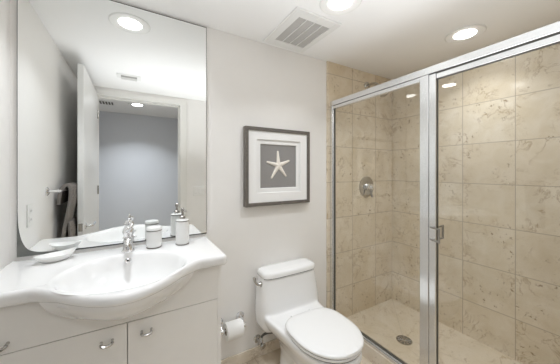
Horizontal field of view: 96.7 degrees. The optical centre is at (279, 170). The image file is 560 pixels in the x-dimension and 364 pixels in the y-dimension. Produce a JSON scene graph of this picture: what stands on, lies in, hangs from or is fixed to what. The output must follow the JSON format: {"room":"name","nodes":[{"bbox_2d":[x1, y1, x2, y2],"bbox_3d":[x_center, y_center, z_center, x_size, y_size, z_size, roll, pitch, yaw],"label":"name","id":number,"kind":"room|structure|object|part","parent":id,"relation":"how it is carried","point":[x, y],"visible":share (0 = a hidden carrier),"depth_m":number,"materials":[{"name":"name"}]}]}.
{"room":"bathroom","nodes":[
{"label":"bathroom","id":0,"kind":"room"},
{"bbox_2d":[0,0,9,269],"bbox_3d":[-0.795,0.195,0.304,0.100,2.200,1.830,0,0,-30],"label":"wall","id":1,"kind":"structure","parent":0,"point":[4,4],"depth_m":1.07,"materials":[{"name":"paint"}]},
{"bbox_2d":[10,0,391,359],"bbox_3d":[-0.120,0.195,1.813,2.792,2.200,0.112,0,0,-30],"label":"wall","id":2,"kind":"structure","parent":0,"point":[250,82],"depth_m":1.88,"materials":[{"name":"paint"}]},
{"bbox_2d":[17,0,206,256],"bbox_3d":[-0.826,-0.253,1.342,0.848,1.288,0.007,0,0,-30],"label":"wall mirror","id":3,"kind":"object","parent":2,"relation":"attached to","point":[112,95],"visible":0.98,"depth_m":1.29,"materials":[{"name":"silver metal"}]},
{"bbox_2d":[221,311,246,334],"bbox_3d":[-0.310,0.976,1.600,0.198,0.066,0.085,0,0,-30],"label":"paper holder","id":4,"kind":"object","parent":2,"relation":"attached to","point":[240,314],"visible":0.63,"depth_m":1.61,"materials":[{"name":"silver metal"}]},
{"bbox_2d":[223,318,244,340],"bbox_3d":[-0.293,1.006,1.577,0.106,0.108,0.102,0,0,-30],"label":"toilet roll","id":5,"kind":"object","parent":4,"relation":"on","point":[234,329],"visible":0.9,"depth_m":1.55,"materials":[{"name":"paper"}]},
{"bbox_2d":[221,338,279,363],"bbox_3d":[-0.049,1.258,1.796,1.012,0.075,0.012,0,0,-30],"label":"baseboard","id":6,"kind":"structure","parent":2,"relation":"attached to","point":[245,356],"depth_m":1.70,"materials":[{"name":"stone"}]},
{"bbox_2d":[254,332,272,349],"bbox_3d":[-0.110,1.156,1.716,0.120,0.091,0.088,0,0,-30],"label":"shutoff valve","id":7,"kind":"object","parent":2,"relation":"attached to","point":[258,339],"visible":0.93,"depth_m":1.70,"materials":[{"name":"silver metal"}]},
{"bbox_2d":[243,126,309,206],"bbox_3d":[-0.009,-0.030,1.803,0.534,0.544,0.039,0,0,-30],"label":"picture frame","id":8,"kind":"object","parent":2,"relation":"attached to","point":[276,162],"visible":1,"depth_m":1.79,"materials":[{"name":"grey wood"}]},
{"bbox_3d":[-0.015,-0.030,1.815,0.486,0.496,0.008,0,0,-30],"label":"linen panel","id":9,"kind":"part","parent":8,"relation":"part of","materials":[{"name":"grey fabric"}]},
{"bbox_2d":[359,176,373,196],"bbox_3d":[0.812,0.145,2.248,0.190,0.190,0.080,0,0,-30],"label":"shower valve","id":10,"kind":"object","parent":2,"relation":"attached to","point":[366,186],"visible":1,"depth_m":2.25,"materials":[{"name":"silver metal"}]},
{"bbox_2d":[364,82,387,97],"bbox_3d":[0.856,-0.728,2.199,0.074,0.177,0.212,0,0,-33],"label":"showerhead","id":11,"kind":"object","parent":2,"relation":"attached to","point":[367,85],"visible":0.53,"depth_m":2.24,"materials":[{"name":"silver metal"}]},
{"bbox_2d":[116,0,559,79],"bbox_3d":[0.383,-0.955,1.054,2.892,0.100,1.930,0,0,-30],"label":"ceiling","id":12,"kind":"structure","parent":0,"point":[390,39],"depth_m":1.51,"materials":[{"name":"paint"}]},
{"bbox_2d":[263,6,340,52],"bbox_3d":[0.131,-0.896,1.626,0.328,0.017,0.417,0,0,-30],"label":"ceiling vent","id":13,"kind":"object","parent":12,"relation":"in","point":[301,29],"visible":1,"depth_m":1.59,"materials":[{"name":"plastic"}]},
{"bbox_2d":[276,17,328,46],"bbox_3d":[0.139,-0.900,1.628,0.233,0.005,0.288,0,0,-30],"label":"grille","id":14,"kind":"object","parent":13,"relation":"attached to","point":[301,31],"depth_m":1.61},
{"bbox_2d":[319,0,361,15],"bbox_3d":[0.324,-0.899,1.332,0.224,0.012,0.224,0,0,-30],"label":"recessed light","id":15,"kind":"object","parent":12,"relation":"in","point":[330,7],"visible":1,"depth_m":1.36,"materials":[{"name":"plastic"}]},
{"bbox_2d":[445,24,486,42],"bbox_3d":[1.221,-0.899,1.644,0.224,0.012,0.224,0,0,-30],"label":"recessed light","id":16,"kind":"object","parent":12,"relation":"in","point":[469,32],"visible":1,"depth_m":1.63,"materials":[{"name":"plastic"}]},
{"bbox_2d":[243,299,522,363],"bbox_3d":[0.341,1.341,1.029,2.793,0.149,1.930,0,0,-30],"label":"floor","id":17,"kind":"structure","parent":0,"point":[383,322],"depth_m":1.87,"materials":[{"name":"tile"}]},
{"bbox_2d":[0,265,220,363],"bbox_3d":[-0.740,0.875,1.150,0.844,0.840,0.399,0,0,-30],"label":"vanity cabinet","id":18,"kind":"object","parent":17,"relation":"on","point":[185,327],"visible":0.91,"depth_m":1.02,"materials":[{"name":"laminate"}]},
{"bbox_3d":[-0.930,0.587,0.822,0.049,0.020,0.025,0,0,-30],"label":"handle","id":19,"kind":"part","parent":18,"relation":"part of","materials":[{"name":"silver metal"}]},
{"bbox_3d":[-0.824,0.915,0.909,0.454,0.590,0.018,0,0,-30],"label":"door","id":20,"kind":"part","parent":18,"relation":"part of","materials":[{"name":"laminate"}]},
{"bbox_3d":[-0.676,0.677,0.971,0.049,0.020,0.025,0,0,-30],"label":"handle","id":21,"kind":"part","parent":18,"relation":"part of","materials":[{"name":"silver metal"}]},
{"bbox_2d":[0,236,226,320],"bbox_3d":[-0.676,0.498,1.067,0.871,0.188,0.614,0,0,-30],"label":"washbasin","id":22,"kind":"object","parent":18,"relation":"in","point":[109,284],"visible":1,"depth_m":1.03,"materials":[{"name":"white ceramic"}]},
{"bbox_2d":[33,247,76,262],"bbox_3d":[-1.009,0.382,1.121,0.139,0.042,0.099,0,0,-30],"label":"soap dish","id":23,"kind":"object","parent":22,"relation":"on","point":[64,254],"visible":1,"depth_m":1.12,"materials":[{"name":"white ceramic"}]},
{"bbox_2d":[121,219,136,252],"bbox_3d":[-0.743,0.322,1.225,0.065,0.164,0.154,0,0,-30],"label":"faucet","id":24,"kind":"object","parent":22,"relation":"on","point":[128,231],"visible":1,"depth_m":1.24,"materials":[{"name":"silver metal"}]},
{"bbox_3d":[-0.738,0.346,1.208,0.034,0.053,0.108,0,0,-30],"label":"spout","id":25,"kind":"part","parent":24,"relation":"part of","materials":[{"name":"silver metal"}]},
{"bbox_3d":[-0.752,0.281,1.250,0.033,0.050,0.043,0,0,1],"label":"lever","id":26,"kind":"part","parent":24,"relation":"part of","materials":[{"name":"silver metal"}]},
{"bbox_2d":[146,225,161,248],"bbox_3d":[-0.669,0.348,1.321,0.074,0.110,0.074,0,0,-30],"label":"jar","id":27,"kind":"object","parent":22,"relation":"on","point":[153,233],"visible":1,"depth_m":1.29,"materials":[{"name":"white ceramic"}]},
{"bbox_3d":[-0.669,0.302,1.321,0.074,0.018,0.074,0,0,-30],"label":"lid","id":28,"kind":"part","parent":27,"relation":"part of","materials":[{"name":"white ceramic"}]},
{"bbox_2d":[176,208,188,245],"bbox_3d":[-0.541,0.304,1.381,0.072,0.199,0.072,0,0,10],"label":"soap dispenser","id":29,"kind":"object","parent":22,"relation":"on","point":[182,224],"visible":1,"depth_m":1.35,"materials":[{"name":"white ceramic"}]},
{"bbox_2d":[176,221,188,244],"bbox_3d":[-0.541,0.338,1.381,0.071,0.124,0.071,0,0,-30],"label":"bottle","id":30,"kind":"object","parent":29,"relation":"attached to","point":[182,227],"depth_m":1.35,"materials":[{"name":"white ceramic"}]},
{"bbox_3d":[-0.557,0.677,1.040,0.049,0.020,0.025,0,0,-30],"label":"handle","id":31,"kind":"part","parent":18,"relation":"part of","materials":[{"name":"silver metal"}]},
{"bbox_3d":[-0.466,0.915,1.119,0.371,0.590,0.018,0,0,-30],"label":"door","id":32,"kind":"part","parent":18,"relation":"part of","materials":[{"name":"laminate"}]},
{"bbox_2d":[253,258,363,363],"bbox_3d":[0.174,0.978,1.511,0.500,0.633,0.719,0,0,-30],"label":"toilet","id":33,"kind":"object","parent":17,"relation":"on","point":[287,305],"visible":1,"depth_m":1.52,"materials":[{"name":"white ceramic"}]},
{"bbox_3d":[-0.146,0.727,1.625,0.061,0.073,0.038,0,0,-30],"label":"flush lever","id":34,"kind":"part","parent":33,"relation":"part of","materials":[{"name":"silver metal"}]},
{"bbox_3d":[0.050,0.682,1.759,0.426,0.042,0.163,0,0,-30],"label":"tank lid","id":35,"kind":"part","parent":33,"relation":"part of","materials":[{"name":"white ceramic"}]},
{"bbox_3d":[0.255,0.913,1.387,0.368,0.017,0.412,0,0,-30],"label":"seat","id":36,"kind":"part","parent":33,"relation":"part of","materials":[{"name":"white plastic"}]},
{"bbox_3d":[0.256,0.889,1.386,0.378,0.024,0.420,0,0,-30],"label":"seat lid","id":37,"kind":"part","parent":33,"relation":"part of","materials":[{"name":"white plastic"}]},
{"bbox_2d":[362,342,393,363],"bbox_3d":[0.869,1.298,1.343,0.082,0.195,1.698,0,0,-30],"label":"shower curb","id":38,"kind":"structure","parent":17,"relation":"on","point":[371,354],"depth_m":1.67,"materials":[{"name":"stone"}]},
{"bbox_2d":[330,21,559,363],"bbox_3d":[0.860,0.313,1.338,0.050,1.772,1.697,0,0,-30],"label":"shower door frame","id":39,"kind":"structure","parent":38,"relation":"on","point":[421,77],"depth_m":1.40,"materials":[{"name":"metal"}]},
{"bbox_3d":[0.626,-0.520,1.740,0.032,0.024,0.728,0,0,-30],"label":"rail","id":40,"kind":"part","parent":39,"relation":"part of","materials":[{"name":"metal"}]},
{"bbox_3d":[0.822,0.321,1.405,0.036,1.709,0.049,0,0,-30],"label":"post","id":41,"kind":"part","parent":39,"relation":"part of","materials":[{"name":"metal"}]},
{"bbox_2d":[429,34,559,363],"bbox_3d":[1.016,0.319,1.099,0.125,1.693,0.668,0,0,-30],"label":"shower door","id":42,"kind":"structure","parent":39,"relation":"attached to","point":[434,228],"depth_m":1.35,"materials":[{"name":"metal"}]},
{"bbox_3d":[0.826,0.340,1.331,0.015,0.078,0.071,0,0,-7],"label":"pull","id":43,"kind":"part","parent":42,"relation":"part of","materials":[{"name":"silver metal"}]},
{"bbox_3d":[0.890,0.340,1.380,0.060,0.075,0.009,0,0,-30],"label":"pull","id":44,"kind":"part","parent":42,"relation":"part of","materials":[{"name":"silver metal"}]},
{"bbox_3d":[1.006,-0.514,1.091,0.020,0.028,0.603,0,0,-30],"label":"rail","id":45,"kind":"part","parent":42,"relation":"part of","materials":[{"name":"metal"}]},
{"bbox_2d":[396,335,412,344],"bbox_3d":[0.940,1.280,1.885,0.112,0.005,0.112,0,0,-30],"label":"floor drain","id":46,"kind":"object","parent":17,"relation":"on","point":[402,339],"visible":1,"depth_m":1.88,"materials":[{"name":"silver metal"}]},
{"bbox_2d":[392,21,559,363],"bbox_3d":[1.557,0.195,1.812,0.100,2.200,1.810,0,0,-30],"label":"wall","id":47,"kind":"structure","parent":0,"point":[499,122],"depth_m":1.78,"materials":[{"name":"tile"}]}
]}

